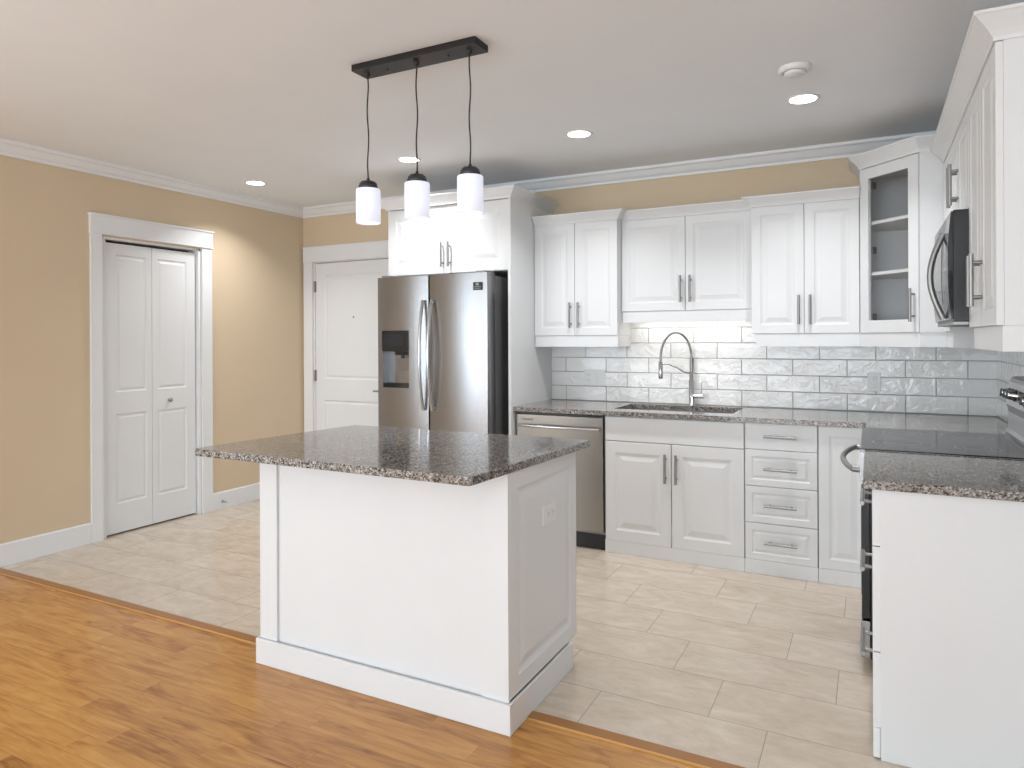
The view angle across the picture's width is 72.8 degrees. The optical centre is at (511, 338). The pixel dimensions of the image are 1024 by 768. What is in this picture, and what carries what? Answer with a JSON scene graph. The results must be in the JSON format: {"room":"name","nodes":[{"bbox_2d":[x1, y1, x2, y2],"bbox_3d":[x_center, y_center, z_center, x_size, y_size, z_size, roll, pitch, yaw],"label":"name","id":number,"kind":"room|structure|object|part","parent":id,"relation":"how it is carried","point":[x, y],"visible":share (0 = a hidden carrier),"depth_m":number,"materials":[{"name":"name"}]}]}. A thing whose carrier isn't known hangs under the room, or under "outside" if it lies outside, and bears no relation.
{"room":"kitchen","nodes":[
{"label":"kitchen","id":0,"kind":"room"},
{"bbox_2d":[106,241,186,251],"bbox_3d":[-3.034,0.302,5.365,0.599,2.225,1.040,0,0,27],"label":"door track","id":1,"kind":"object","parent":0,"point":[106,241],"depth_m":5.79,"materials":[{"name":"metal"}]},
{"bbox_2d":[0,155,303,543],"bbox_3d":[-5.228,0.099,0.341,0.120,2.610,14.240,0,0,27],"label":"wall","id":2,"kind":"structure","parent":0,"point":[258,308],"depth_m":4.69,"materials":[{"name":"beige paint"}]},
{"bbox_2d":[0,523,91,566],"bbox_3d":[-5.620,1.335,-0.575,0.015,0.140,11.967,0,0,27],"label":"baseboard","id":3,"kind":"structure","parent":2,"relation":"attached to","point":[28,548],"depth_m":4.46,"materials":[{"name":"white paint"}]},
{"bbox_2d":[88,212,214,542],"bbox_3d":[-2.695,0.264,5.200,0.150,2.257,1.004,0,0,27],"label":"door","id":4,"kind":"structure","parent":2,"relation":"in","point":[151,345],"depth_m":5.16,"materials":[{"name":"white paint"}]},
{"bbox_2d":[213,482,259,510],"bbox_3d":[-2.181,1.320,6.068,0.021,0.140,1.030,0,0,27],"label":"baseboard","id":5,"kind":"structure","parent":2,"relation":"attached to","point":[236,496],"depth_m":5.82,"materials":[{"name":"white paint"}]},
{"bbox_2d":[0,131,935,217],"bbox_3d":[-2.782,-1.174,-0.926,5.399,0.086,13.998,0,0,27],"label":"trim","id":6,"kind":"structure","parent":2,"relation":"attached to","point":[9,148],"depth_m":4.88,"materials":[{"name":"white paint"}]},
{"bbox_2d":[0,574,700,767],"bbox_3d":[-3.393,1.446,-2.130,5.640,0.100,11.530,0,0,27],"label":"floor","id":7,"kind":"structure","parent":0,"point":[85,682],"depth_m":2.56,"materials":[{"name":"laminate"}]},
{"bbox_2d":[0,568,744,767],"bbox_3d":[-0.756,1.381,2.970,5.398,0.007,0.055,0,0,27],"label":"trim","id":8,"kind":"structure","parent":7,"relation":"on","point":[601,734],"depth_m":2.51,"materials":[{"name":"brown wood"}]},
{"bbox_2d":[256,452,576,736],"bbox_3d":[-0.392,0.928,3.001,1.227,0.907,0.701,0,0,27],"label":"kitchen island","id":9,"kind":"object","parent":7,"relation":"on","point":[454,589],"visible":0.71,"depth_m":2.67,"materials":[{"name":"white wood"}]},
{"bbox_3d":[-1.034,0.878,2.960,0.098,0.800,0.012,0,0,27],"label":"post","id":10,"kind":"part","parent":9,"relation":"part of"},
{"bbox_2d":[195,425,589,485],"bbox_3d":[-0.483,0.460,2.933,1.377,0.030,0.938,0,0,27],"label":"island countertop","id":11,"kind":"structure","parent":9,"relation":"on","point":[436,456],"depth_m":2.75,"materials":[{"name":"stone"}]},
{"bbox_3d":[-0.419,1.328,2.944,1.227,0.107,0.573,0,0,27],"label":"skirting","id":12,"kind":"part","parent":9,"relation":"part of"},
{"bbox_3d":[-0.059,0.873,2.455,0.110,0.800,0.012,0,0,27],"label":"post","id":13,"kind":"part","parent":9,"relation":"part of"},
{"bbox_3d":[0.126,0.870,2.714,0.020,0.796,0.618,0,0,27],"label":"panel","id":14,"kind":"part","parent":9,"relation":"part of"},
{"bbox_2d":[546,509,549,518],"bbox_3d":[0.141,0.683,2.709,0.003,0.032,0.028,0,0,27],"label":"receptacle","id":15,"kind":"object","parent":9,"relation":"attached to","point":[547,510],"depth_m":2.71,"materials":[{"name":"plastic"}]},
{"bbox_3d":[0.147,0.683,2.730,0.006,0.076,0.120,0,0,27],"label":"plate","id":16,"kind":"part","parent":9,"relation":"part of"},
{"bbox_2d":[0,499,909,767],"bbox_3d":[-0.122,1.432,4.194,5.640,0.100,2.710,0,0,27],"label":"floor","id":17,"kind":"structure","parent":0,"point":[744,669],"depth_m":3.24,"materials":[{"name":"tile"}]},
{"bbox_2d":[378,270,508,434],"bbox_3d":[-0.402,0.458,5.186,0.924,1.840,0.901,0,0,27],"label":"refrigerator","id":18,"kind":"object","parent":17,"relation":"on","point":[443,338],"visible":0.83,"depth_m":4.82,"materials":[{"name":"silver metal"}]},
{"bbox_3d":[-0.818,0.015,5.018,0.234,0.149,0.093,0,0,27],"label":"dispenser panel","id":19,"kind":"part","parent":18,"relation":"part of","materials":[{"name":"black plastic"}]},
{"bbox_3d":[-0.769,0.115,4.997,0.120,0.049,0.084,0,0,27],"label":"spout","id":20,"kind":"part","parent":18,"relation":"part of","materials":[{"name":"black plastic"}]},
{"bbox_3d":[-0.762,0.109,5.008,0.449,1.110,0.116,0,0,27],"label":"door","id":21,"kind":"part","parent":18,"relation":"part of","materials":[{"name":"silver metal"}]},
{"bbox_3d":[-0.631,0.114,4.846,0.022,0.776,0.084,0,0,27],"label":"handle","id":22,"kind":"part","parent":18,"relation":"part of","materials":[{"name":"silver metal"}]},
{"bbox_3d":[-0.567,0.114,4.813,0.022,0.776,0.084,0,0,27],"label":"handle","id":23,"kind":"part","parent":18,"relation":"part of","materials":[{"name":"silver metal"}]},
{"bbox_3d":[-0.349,0.108,4.795,0.469,1.110,0.116,0,0,27],"label":"door","id":24,"kind":"part","parent":18,"relation":"part of","materials":[{"name":"silver metal"}]},
{"bbox_2d":[381,184,557,434],"bbox_3d":[-0.331,0.172,5.269,1.176,2.419,0.745,0,0,27],"label":"tall cabinet","id":25,"kind":"object","parent":17,"relation":"on","point":[499,240],"visible":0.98,"depth_m":4.96,"materials":[{"name":"white wood"}]},
{"bbox_3d":[-0.770,0.208,5.542,0.020,2.351,0.663,0,0,27],"label":"panel","id":26,"kind":"part","parent":25,"relation":"part of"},
{"bbox_3d":[-0.699,-0.719,5.140,0.516,0.488,0.020,0,0,27],"label":"door","id":27,"kind":"part","parent":25,"relation":"part of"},
{"bbox_3d":[-0.508,-0.609,5.007,0.016,0.180,0.040,0,0,27],"label":"handle","id":28,"kind":"part","parent":25,"relation":"part of","materials":[{"name":"silver metal"}]},
{"bbox_3d":[-0.454,-0.609,4.980,0.016,0.180,0.040,0,0,27],"label":"handle","id":29,"kind":"part","parent":25,"relation":"part of","materials":[{"name":"silver metal"}]},
{"bbox_3d":[-0.336,-1.002,5.268,1.176,0.070,0.744,0,0,27],"label":"crown moulding","id":30,"kind":"part","parent":25,"relation":"part of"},
{"bbox_3d":[-0.242,-0.721,4.904,0.506,0.488,0.020,0,0,27],"label":"door","id":31,"kind":"part","parent":25,"relation":"part of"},
{"bbox_3d":[0.141,0.204,5.060,0.020,2.351,0.683,0,0,27],"label":"panel","id":32,"kind":"part","parent":25,"relation":"part of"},
{"bbox_2d":[517,411,605,549],"bbox_3d":[0.441,0.936,4.895,0.640,0.880,0.664,0,0,27],"label":"dishwasher","id":33,"kind":"object","parent":17,"relation":"on","point":[590,461],"visible":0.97,"depth_m":4.56,"materials":[{"name":"silver metal"}]},
{"bbox_3d":[0.308,0.588,4.620,0.581,0.021,0.054,0,0,27],"label":"handle","id":34,"kind":"part","parent":33,"relation":"part of","materials":[{"name":"silver metal"}]},
{"bbox_2d":[605,416,744,571],"bbox_3d":[1.121,0.933,4.558,0.865,0.884,0.661,0,0,27],"label":"base cabinet","id":35,"kind":"object","parent":17,"relation":"on","point":[675,488],"visible":0.93,"depth_m":4.28,"materials":[{"name":"white wood"}]},
{"bbox_3d":[0.800,0.976,4.408,0.427,0.637,0.020,0,0,27],"label":"door","id":36,"kind":"part","parent":35,"relation":"part of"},
{"bbox_3d":[0.947,0.805,4.298,0.016,0.180,0.040,0,0,27],"label":"handle","id":37,"kind":"part","parent":35,"relation":"part of","materials":[{"name":"silver metal"}]},
{"bbox_3d":[0.991,1.335,4.302,0.865,0.081,0.012,0,0,27],"label":"skirting","id":38,"kind":"part","parent":35,"relation":"part of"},
{"bbox_3d":[1.007,0.804,4.267,0.016,0.180,0.040,0,0,27],"label":"handle","id":39,"kind":"part","parent":35,"relation":"part of","materials":[{"name":"silver metal"}]},
{"bbox_3d":[1.133,0.588,4.584,0.865,0.195,0.600,0,0,27],"label":"frame","id":40,"kind":"part","parent":35,"relation":"part of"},
{"bbox_3d":[1.185,0.974,4.209,0.429,0.637,0.020,0,0,27],"label":"door","id":41,"kind":"part","parent":35,"relation":"part of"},
{"bbox_2d":[745,422,818,581],"bbox_3d":[1.683,0.930,4.267,0.396,0.884,0.661,0,0,27],"label":"base cabinet","id":42,"kind":"object","parent":17,"relation":"on","point":[782,482],"visible":1,"depth_m":4.00,"materials":[{"name":"white wood"}]},
{"bbox_3d":[1.543,1.184,3.991,0.180,0.016,0.040,0,0,27],"label":"handle","id":43,"kind":"part","parent":42,"relation":"part of","materials":[{"name":"silver metal"}]},
{"bbox_3d":[1.542,0.968,3.991,0.180,0.016,0.040,0,0,27],"label":"handle","id":44,"kind":"part","parent":42,"relation":"part of","materials":[{"name":"silver metal"}]},
{"bbox_3d":[1.541,0.756,3.991,0.180,0.016,0.040,0,0,27],"label":"handle","id":45,"kind":"part","parent":42,"relation":"part of","materials":[{"name":"silver metal"}]},
{"bbox_3d":[1.540,0.566,3.991,0.180,0.016,0.040,0,0,27],"label":"handle","id":46,"kind":"part","parent":42,"relation":"part of","materials":[{"name":"silver metal"}]},
{"bbox_3d":[1.553,0.568,4.018,0.391,0.152,0.020,0,0,27],"label":"drawer","id":47,"kind":"part","parent":42,"relation":"part of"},
{"bbox_3d":[1.553,1.333,4.012,0.396,0.081,0.012,0,0,27],"label":"skirting","id":48,"kind":"part","parent":42,"relation":"part of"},
{"bbox_3d":[1.556,1.184,4.018,0.391,0.214,0.020,0,0,27],"label":"drawer","id":49,"kind":"part","parent":42,"relation":"part of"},
{"bbox_3d":[1.555,0.968,4.018,0.391,0.212,0.020,0,0,27],"label":"drawer","id":50,"kind":"part","parent":42,"relation":"part of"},
{"bbox_3d":[1.554,0.753,4.018,0.391,0.210,0.020,0,0,27],"label":"drawer","id":51,"kind":"part","parent":42,"relation":"part of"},
{"bbox_2d":[818,426,861,588],"bbox_3d":[2.210,0.928,3.862,0.908,0.884,0.896,0,0,27],"label":"base cabinet","id":52,"kind":"object","parent":17,"relation":"on","point":[839,487],"visible":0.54,"depth_m":3.87,"materials":[{"name":"wood"}]},
{"bbox_2d":[513,399,1007,433],"bbox_3d":[1.360,0.474,4.298,2.838,0.030,0.902,0,0,27],"label":"countertop","id":53,"kind":"structure","parent":52,"relation":"on","point":[832,418],"depth_m":4.16,"materials":[{"name":"stone"}]},
{"bbox_2d":[658,331,703,405],"bbox_3d":[1.166,0.203,4.799,0.318,0.513,0.079,0,0,0],"label":"kitchen faucet","id":54,"kind":"object","parent":53,"relation":"on","point":[692,395],"visible":1,"depth_m":4.79,"materials":[{"name":"silver metal"}]},
{"bbox_3d":[1.133,0.203,4.793,0.225,0.073,0.010,0,0,-10],"label":"support arm","id":55,"kind":"part","parent":54,"relation":"part of","materials":[{"name":"silver metal"}]},
{"bbox_3d":[1.288,0.352,4.790,0.068,0.116,0.033,0,0,27],"label":"lever","id":56,"kind":"part","parent":54,"relation":"part of","materials":[{"name":"silver metal"}]},
{"bbox_2d":[630,408,734,413],"bbox_3d":[1.108,0.587,4.614,0.779,0.191,0.406,0,0,27],"label":"sink","id":57,"kind":"object","parent":53,"relation":"in","point":[630,408],"visible":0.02,"depth_m":4.79,"materials":[{"name":"silver metal"}]},
{"bbox_3d":[2.134,1.330,3.711,0.908,0.081,0.012,0,0,27],"label":"skirting","id":58,"kind":"part","parent":52,"relation":"part of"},
{"bbox_2d":[840,376,1023,659],"bbox_3d":[1.889,0.773,3.084,0.778,1.197,0.767,0,0,27],"label":"range","id":59,"kind":"object","parent":17,"relation":"on","point":[1009,445],"visible":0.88,"depth_m":2.97,"materials":[{"name":"black glass"}]},
{"bbox_3d":[1.582,0.549,3.243,0.089,0.028,0.688,0,0,27],"label":"handle","id":60,"kind":"part","parent":59,"relation":"part of","materials":[{"name":"silver metal"}]},
{"bbox_3d":[1.625,0.894,3.221,0.002,0.360,0.665,0,0,27],"label":"oven glass","id":61,"kind":"part","parent":59,"relation":"part of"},
{"bbox_3d":[1.641,1.245,3.214,0.035,0.153,0.753,0,0,27],"label":"storage drawer","id":62,"kind":"part","parent":59,"relation":"part of","materials":[{"name":"silver metal"}]},
{"bbox_3d":[1.640,0.881,3.213,0.032,0.555,0.753,0,0,27],"label":"oven door","id":63,"kind":"part","parent":59,"relation":"part of","materials":[{"name":"glass"}]},
{"bbox_3d":[1.927,0.462,3.064,0.683,0.010,0.763,0,0,27],"label":"cooktop frame","id":64,"kind":"part","parent":59,"relation":"part of","materials":[{"name":"silver metal"}]},
{"bbox_2d":[861,427,1023,458],"bbox_3d":[1.889,0.454,3.084,0.600,0.005,0.767,0,0,27],"label":"cooktop","id":65,"kind":"object","parent":59,"relation":"in","point":[971,444],"depth_m":3.01,"materials":[{"name":"black glass"}]},
{"bbox_3d":[2.228,0.253,3.096,0.039,0.054,0.054,0,0,27],"label":"knob","id":66,"kind":"part","parent":59,"relation":"part of","materials":[{"name":"silver metal"}]},
{"bbox_2d":[860,488,1023,767],"bbox_3d":[1.607,0.931,2.425,0.697,0.884,0.658,0,0,27],"label":"base cabinet","id":67,"kind":"object","parent":17,"relation":"on","point":[948,571],"visible":0.96,"depth_m":2.18,"materials":[{"name":"white wood"}]},
{"bbox_3d":[1.315,0.820,2.577,0.040,0.016,0.240,0,0,27],"label":"handle","id":68,"kind":"part","parent":67,"relation":"part of","materials":[{"name":"silver metal"}]},
{"bbox_3d":[1.314,0.585,2.577,0.040,0.016,0.240,0,0,27],"label":"handle","id":69,"kind":"part","parent":67,"relation":"part of","materials":[{"name":"silver metal"}]},
{"bbox_3d":[1.316,1.120,2.577,0.040,0.016,0.240,0,0,27],"label":"handle","id":70,"kind":"part","parent":67,"relation":"part of","materials":[{"name":"silver metal"}]},
{"bbox_3d":[1.351,0.585,2.558,0.044,0.183,0.650,0,0,27],"label":"drawer","id":71,"kind":"part","parent":67,"relation":"part of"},
{"bbox_3d":[1.354,1.148,2.558,0.044,0.244,0.650,0,0,27],"label":"drawer","id":72,"kind":"part","parent":67,"relation":"part of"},
{"bbox_3d":[1.352,0.851,2.558,0.044,0.342,0.650,0,0,27],"label":"drawer","id":73,"kind":"part","parent":67,"relation":"part of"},
{"bbox_3d":[1.345,1.321,2.563,0.022,0.100,0.651,0,0,27],"label":"skirting","id":74,"kind":"part","parent":67,"relation":"part of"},
{"bbox_2d":[863,450,1023,501],"bbox_3d":[1.603,0.473,2.417,0.678,0.030,0.677,0,0,27],"label":"countertop","id":75,"kind":"structure","parent":67,"relation":"on","point":[946,475],"depth_m":2.35,"materials":[{"name":"stone"}]},
{"bbox_2d":[0,0,1023,206],"bbox_3d":[-2.783,-1.267,-0.927,5.640,0.100,14.240,0,0,27],"label":"ceiling","id":76,"kind":"structure","parent":0,"point":[223,94],"depth_m":3.33,"materials":[{"name":"paint"}]},
{"bbox_2d":[244,180,266,185],"bbox_3d":[-2.003,-1.218,5.428,0.168,0.004,0.168,0,0,27],"label":"recessed light","id":77,"kind":"object","parent":76,"relation":"in","point":[256,183],"visible":1,"depth_m":5.43,"materials":[{"name":"plastic"}]},
{"bbox_2d":[397,156,420,162],"bbox_3d":[-0.704,-1.223,4.741,0.168,0.004,0.168,0,0,27],"label":"recessed light","id":78,"kind":"object","parent":76,"relation":"in","point":[406,159],"visible":0.92,"depth_m":4.73,"materials":[{"name":"plastic"}]},
{"bbox_2d":[351,36,487,224],"bbox_3d":[-0.410,-0.875,3.007,0.646,0.704,0.110,0,0,27],"label":"pendant light","id":79,"kind":"object","parent":76,"relation":"hanging from","point":[470,179],"visible":1,"depth_m":2.96,"materials":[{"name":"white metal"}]},
{"bbox_3d":[-0.649,-0.956,3.130,0.011,0.480,0.010,0,0,27],"label":"cord","id":80,"kind":"part","parent":79,"relation":"part of","materials":[{"name":"black plastic"}]},
{"bbox_3d":[-0.648,-0.599,3.130,0.109,0.154,0.109,0,0,27],"label":"lamp shade","id":81,"kind":"part","parent":79,"relation":"part of","materials":[{"name":"white glass"}]},
{"bbox_3d":[-0.412,-0.957,3.008,0.011,0.480,0.010,0,0,27],"label":"cord","id":82,"kind":"part","parent":79,"relation":"part of","materials":[{"name":"black plastic"}]},
{"bbox_3d":[-0.410,-0.600,3.008,0.109,0.154,0.109,0,0,27],"label":"lamp shade","id":83,"kind":"part","parent":79,"relation":"part of","materials":[{"name":"white glass"}]},
{"bbox_3d":[-0.175,-0.958,2.885,0.011,0.480,0.010,0,0,27],"label":"cord","id":84,"kind":"part","parent":79,"relation":"part of","materials":[{"name":"black plastic"}]},
{"bbox_3d":[-0.173,-0.601,2.885,0.109,0.154,0.109,0,0,27],"label":"lamp shade","id":85,"kind":"part","parent":79,"relation":"part of","materials":[{"name":"white glass"}]},
{"bbox_2d":[565,130,592,137],"bbox_3d":[0.402,-1.228,4.168,0.168,0.004,0.168,0,0,27],"label":"recessed light","id":86,"kind":"object","parent":76,"relation":"in","point":[574,133],"visible":1,"depth_m":4.15,"materials":[{"name":"plastic"}]},
{"bbox_2d":[778,62,810,78],"bbox_3d":[1.286,-1.216,3.161,0.140,0.036,0.140,0,0,27],"label":"smoke detector","id":87,"kind":"object","parent":76,"relation":"attached to","point":[793,70],"visible":1,"depth_m":3.12,"materials":[{"name":"plastic"}]},
{"bbox_2d":[786,93,820,104],"bbox_3d":[1.498,-1.233,3.575,0.168,0.004,0.168,0,0,27],"label":"recessed light","id":88,"kind":"object","parent":76,"relation":"in","point":[806,98],"visible":1,"depth_m":3.57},
{"bbox_2d":[303,157,859,411],"bbox_3d":[0.471,0.084,5.353,5.400,2.630,0.140,0,0,27],"label":"wall","id":89,"kind":"structure","parent":0,"point":[732,185],"depth_m":4.95,"materials":[{"name":"beige paint"}]},
{"bbox_2d":[302,240,387,431],"bbox_3d":[-1.425,0.264,6.290,1.136,2.244,0.178,0,0,27],"label":"door","id":90,"kind":"structure","parent":89,"relation":"in","point":[341,303],"depth_m":6.33,"materials":[{"name":"white paint"}]},
{"bbox_2d":[531,208,630,346],"bbox_3d":[0.525,-0.416,5.036,0.684,0.942,0.353,0,0,27],"label":"upper cabinet","id":91,"kind":"object","parent":89,"relation":"attached to","point":[578,256],"visible":0.99,"depth_m":4.92,"materials":[{"name":"white wood"}]},
{"bbox_3d":[0.308,-0.423,5.017,0.314,0.798,0.020,0,0,27],"label":"door","id":92,"kind":"part","parent":91,"relation":"part of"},
{"bbox_3d":[0.410,-0.169,4.932,0.016,0.180,0.040,0,0,27],"label":"handle","id":93,"kind":"part","parent":91,"relation":"part of","materials":[{"name":"silver metal"}]},
{"bbox_3d":[0.467,-0.169,4.902,0.016,0.180,0.040,0,0,27],"label":"handle","id":94,"kind":"part","parent":91,"relation":"part of","materials":[{"name":"silver metal"}]},
{"bbox_3d":[0.474,-0.856,4.938,0.682,0.063,0.132,0,0,27],"label":"crown moulding","id":95,"kind":"part","parent":91,"relation":"part of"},
{"bbox_3d":[0.590,-0.425,4.871,0.314,0.798,0.020,0,0,27],"label":"door","id":96,"kind":"part","parent":91,"relation":"part of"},
{"bbox_2d":[622,200,751,322],"bbox_3d":[1.196,-0.503,4.739,0.880,0.775,0.265,0,0,27],"label":"upper cabinet","id":97,"kind":"object","parent":89,"relation":"attached to","point":[692,262],"visible":0.93,"depth_m":4.65,"materials":[{"name":"white wood"}]},
{"bbox_3d":[0.970,-0.509,4.774,0.442,0.633,0.020,0,0,27],"label":"door","id":98,"kind":"part","parent":97,"relation":"part of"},
{"bbox_3d":[1.128,-0.337,4.659,0.016,0.180,0.040,0,0,27],"label":"handle","id":99,"kind":"part","parent":97,"relation":"part of","materials":[{"name":"silver metal"}]},
{"bbox_3d":[1.146,-0.859,4.645,0.876,0.063,0.054,0,0,27],"label":"crown moulding","id":100,"kind":"part","parent":97,"relation":"part of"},
{"bbox_3d":[1.185,-0.337,4.630,0.016,0.180,0.040,0,0,27],"label":"handle","id":101,"kind":"part","parent":97,"relation":"part of","materials":[{"name":"silver metal"}]},
{"bbox_3d":[1.360,-0.511,4.572,0.431,0.633,0.020,0,0,27],"label":"door","id":102,"kind":"part","parent":97,"relation":"part of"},
{"bbox_2d":[552,321,996,416],"bbox_3d":[1.571,0.106,4.701,2.846,0.704,0.008,0,0,27],"label":"wall tile","id":103,"kind":"structure","parent":89,"relation":"attached to","point":[730,367],"depth_m":4.62,"materials":[{"name":"tile"}]},
{"bbox_2d":[584,369,604,384],"bbox_3d":[0.616,0.286,5.185,0.164,0.116,0.010,0,0,27],"label":"switch plate","id":104,"kind":"object","parent":103,"relation":"attached to","point":[591,377],"visible":1,"depth_m":5.18,"materials":[{"name":"plastic"}]},
{"bbox_2d":[592,373,595,381],"bbox_3d":[0.615,0.286,5.182,0.032,0.066,0.004,0,0,27],"label":"rocker switch","id":105,"kind":"object","parent":104,"relation":"attached to","point":[593,374],"depth_m":5.18,"materials":[{"name":"plastic"}]},
{"bbox_2d":[598,373,601,381],"bbox_3d":[0.655,0.286,5.161,0.032,0.066,0.004,0,0,27],"label":"rocker switch","id":106,"kind":"object","parent":104,"relation":"attached to","point":[599,374],"depth_m":5.16,"materials":[{"name":"plastic"}]},
{"bbox_2d":[867,373,880,391],"bbox_3d":[2.259,0.269,4.335,0.072,0.116,0.009,0,0,27],"label":"wall outlet","id":107,"kind":"object","parent":103,"relation":"attached to","point":[873,379],"visible":1,"depth_m":4.33,"materials":[{"name":"plastic"}]},
{"bbox_2d":[871,383,876,387],"bbox_3d":[2.258,0.290,4.333,0.032,0.028,0.003,0,0,27],"label":"receptacle","id":108,"kind":"object","parent":107,"relation":"attached to","point":[873,385],"depth_m":4.33,"materials":[{"name":"plastic"}]},
{"bbox_2d":[741,186,859,345],"bbox_3d":[1.818,-0.424,4.368,0.663,0.938,0.353,0,0,27],"label":"upper cabinet","id":109,"kind":"object","parent":89,"relation":"attached to","point":[805,245],"visible":0.98,"depth_m":4.23,"materials":[{"name":"white wood"}]},
{"bbox_3d":[1.651,-0.431,4.322,0.307,0.794,0.020,0,0,27],"label":"door","id":110,"kind":"part","parent":109,"relation":"part of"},
{"bbox_3d":[1.750,-0.179,4.238,0.016,0.180,0.040,0,0,27],"label":"handle","id":111,"kind":"part","parent":109,"relation":"part of","materials":[{"name":"silver metal"}]},
{"bbox_3d":[1.766,-0.861,4.272,0.663,0.063,0.138,0,0,27],"label":"crown moulding","id":112,"kind":"part","parent":109,"relation":"part of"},
{"bbox_3d":[1.807,-0.179,4.209,0.016,0.180,0.040,0,0,27],"label":"handle","id":113,"kind":"part","parent":109,"relation":"part of","materials":[{"name":"silver metal"}]},
{"bbox_3d":[1.924,-0.433,4.181,0.300,0.794,0.020,0,0,27],"label":"door","id":114,"kind":"part","parent":109,"relation":"part of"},
{"bbox_2d":[848,133,946,346],"bbox_3d":[2.333,-0.516,3.933,0.766,1.117,0.652,0,0,27],"label":"upper cabinet","id":115,"kind":"object","parent":89,"relation":"attached to","point":[901,182],"visible":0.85,"depth_m":3.95,"materials":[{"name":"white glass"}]},
{"bbox_2d":[871,214,907,231],"bbox_3d":[2.378,-0.677,3.947,0.681,0.018,0.566,0,0,27],"label":"shelf","id":116,"kind":"object","parent":115,"relation":"attached to","point":[900,223],"depth_m":4.08,"materials":[{"name":"wood"}]},
{"bbox_2d":[871,268,907,279],"bbox_3d":[2.380,-0.381,3.947,0.681,0.018,0.566,0,0,27],"label":"shelf","id":117,"kind":"object","parent":115,"relation":"attached to","point":[899,274],"depth_m":4.05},
{"bbox_3d":[2.124,-0.515,3.910,0.020,0.956,0.399,0,0,-18],"label":"glass door","id":118,"kind":"part","parent":115,"relation":"part of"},
{"bbox_3d":[2.202,-1.036,3.908,0.302,0.075,0.958,0,0,-20],"label":"crown moulding","id":119,"kind":"part","parent":115,"relation":"part of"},
{"bbox_3d":[2.149,-0.183,3.736,0.040,0.180,0.015,0,0,-18],"label":"handle","id":120,"kind":"part","parent":115,"relation":"part of","materials":[{"name":"silver metal"}]},
{"bbox_3d":[-0.325,0.077,-2.195,0.120,2.610,14.240,0,0,27],"label":"wall","id":121,"kind":"structure","parent":0,"visible":0},
{"bbox_2d":[934,88,968,212],"bbox_3d":[2.069,-0.752,2.987,0.380,0.477,0.762,0,0,27],"label":"upper cabinet","id":122,"kind":"object","parent":121,"relation":"attached to","point":[952,128],"visible":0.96,"depth_m":3.00,"materials":[{"name":"white wood"}]},
{"bbox_2d":[927,209,968,326],"bbox_3d":[2.037,-0.282,3.005,0.438,0.457,0.757,0,0,27],"label":"microwave","id":123,"kind":"object","parent":122,"relation":"attached to","point":[946,269],"visible":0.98,"depth_m":2.74,"materials":[{"name":"black plastic"}]},
{"bbox_3d":[1.796,-0.263,2.939,0.072,0.370,0.025,0,0,27],"label":"handle","id":124,"kind":"part","parent":123,"relation":"part of","materials":[{"name":"silver metal"}]},
{"bbox_3d":[1.945,-0.292,3.156,0.020,0.425,0.572,0,0,27],"label":"door","id":125,"kind":"part","parent":123,"relation":"part of","materials":[{"name":"silver metal"}]},
{"bbox_3d":[1.771,-0.291,2.819,0.020,0.425,0.180,0,0,27],"label":"control panel","id":126,"kind":"part","parent":123,"relation":"part of","materials":[{"name":"black glass"}]},
{"bbox_3d":[1.927,-0.950,3.060,0.064,0.079,0.762,0,0,27],"label":"crown moulding","id":127,"kind":"part","parent":122,"relation":"part of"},
{"bbox_3d":[1.952,-0.673,3.086,0.040,0.180,0.016,0,0,27],"label":"handle","id":128,"kind":"part","parent":122,"relation":"part of","materials":[{"name":"silver metal"}]},
{"bbox_3d":[2.051,-0.712,3.211,0.020,0.394,0.378,0,0,27],"label":"door","id":129,"kind":"part","parent":122,"relation":"part of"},
{"bbox_3d":[1.922,-0.673,3.027,0.040,0.180,0.016,0,0,27],"label":"handle","id":130,"kind":"part","parent":122,"relation":"part of","materials":[{"name":"silver metal"}]},
{"bbox_3d":[1.876,-0.711,2.873,0.020,0.394,0.378,0,0,27],"label":"door","id":131,"kind":"part","parent":122,"relation":"part of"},
{"bbox_2d":[930,139,973,347],"bbox_3d":[2.313,-0.474,3.465,0.372,1.034,0.310,0,0,27],"label":"upper cabinet","id":132,"kind":"object","parent":121,"relation":"attached to","point":[957,337],"visible":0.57,"depth_m":3.42,"materials":[{"name":"wood"}]},
{"bbox_3d":[2.159,-0.951,3.508,0.064,0.079,0.246,0,0,27],"label":"crown moulding","id":133,"kind":"part","parent":132,"relation":"part of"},
{"bbox_3d":[2.211,-0.474,3.518,0.020,0.872,0.306,0,0,27],"label":"door","id":134,"kind":"part","parent":132,"relation":"part of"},
{"bbox_2d":[950,2,1023,351],"bbox_3d":[1.727,-0.476,2.328,0.376,1.026,0.724,0,0,27],"label":"upper cabinet","id":135,"kind":"object","parent":121,"relation":"attached to","point":[988,75],"visible":1,"depth_m":2.12,"materials":[{"name":"white wood"}]},
{"bbox_3d":[1.627,-0.204,2.453,0.040,0.180,0.016,0,0,27],"label":"handle","id":136,"kind":"part","parent":135,"relation":"part of","materials":[{"name":"silver metal"}]},
{"bbox_3d":[1.595,-0.204,2.391,0.040,0.180,0.016,0,0,27],"label":"handle","id":137,"kind":"part","parent":135,"relation":"part of","materials":[{"name":"silver metal"}]},
{"bbox_3d":[1.713,-0.476,2.556,0.020,0.864,0.328,0,0,27],"label":"door","id":138,"kind":"part","parent":135,"relation":"part of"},
{"bbox_3d":[1.725,-0.949,2.328,0.376,0.079,0.724,0,0,27],"label":"crown moulding","id":139,"kind":"part","parent":135,"relation":"part of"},
{"bbox_3d":[1.561,-0.475,2.262,0.020,0.864,0.328,0,0,27],"label":"door","id":140,"kind":"part","parent":135,"relation":"part of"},
{"bbox_2d":[997,351,1023,422],"bbox_3d":[2.291,0.188,3.002,0.008,0.534,2.348,0,0,27],"label":"wall tile","id":141,"kind":"structure","parent":121,"relation":"attached to","point":[1009,364],"depth_m":3.79,"materials":[{"name":"tile"}]}
]}

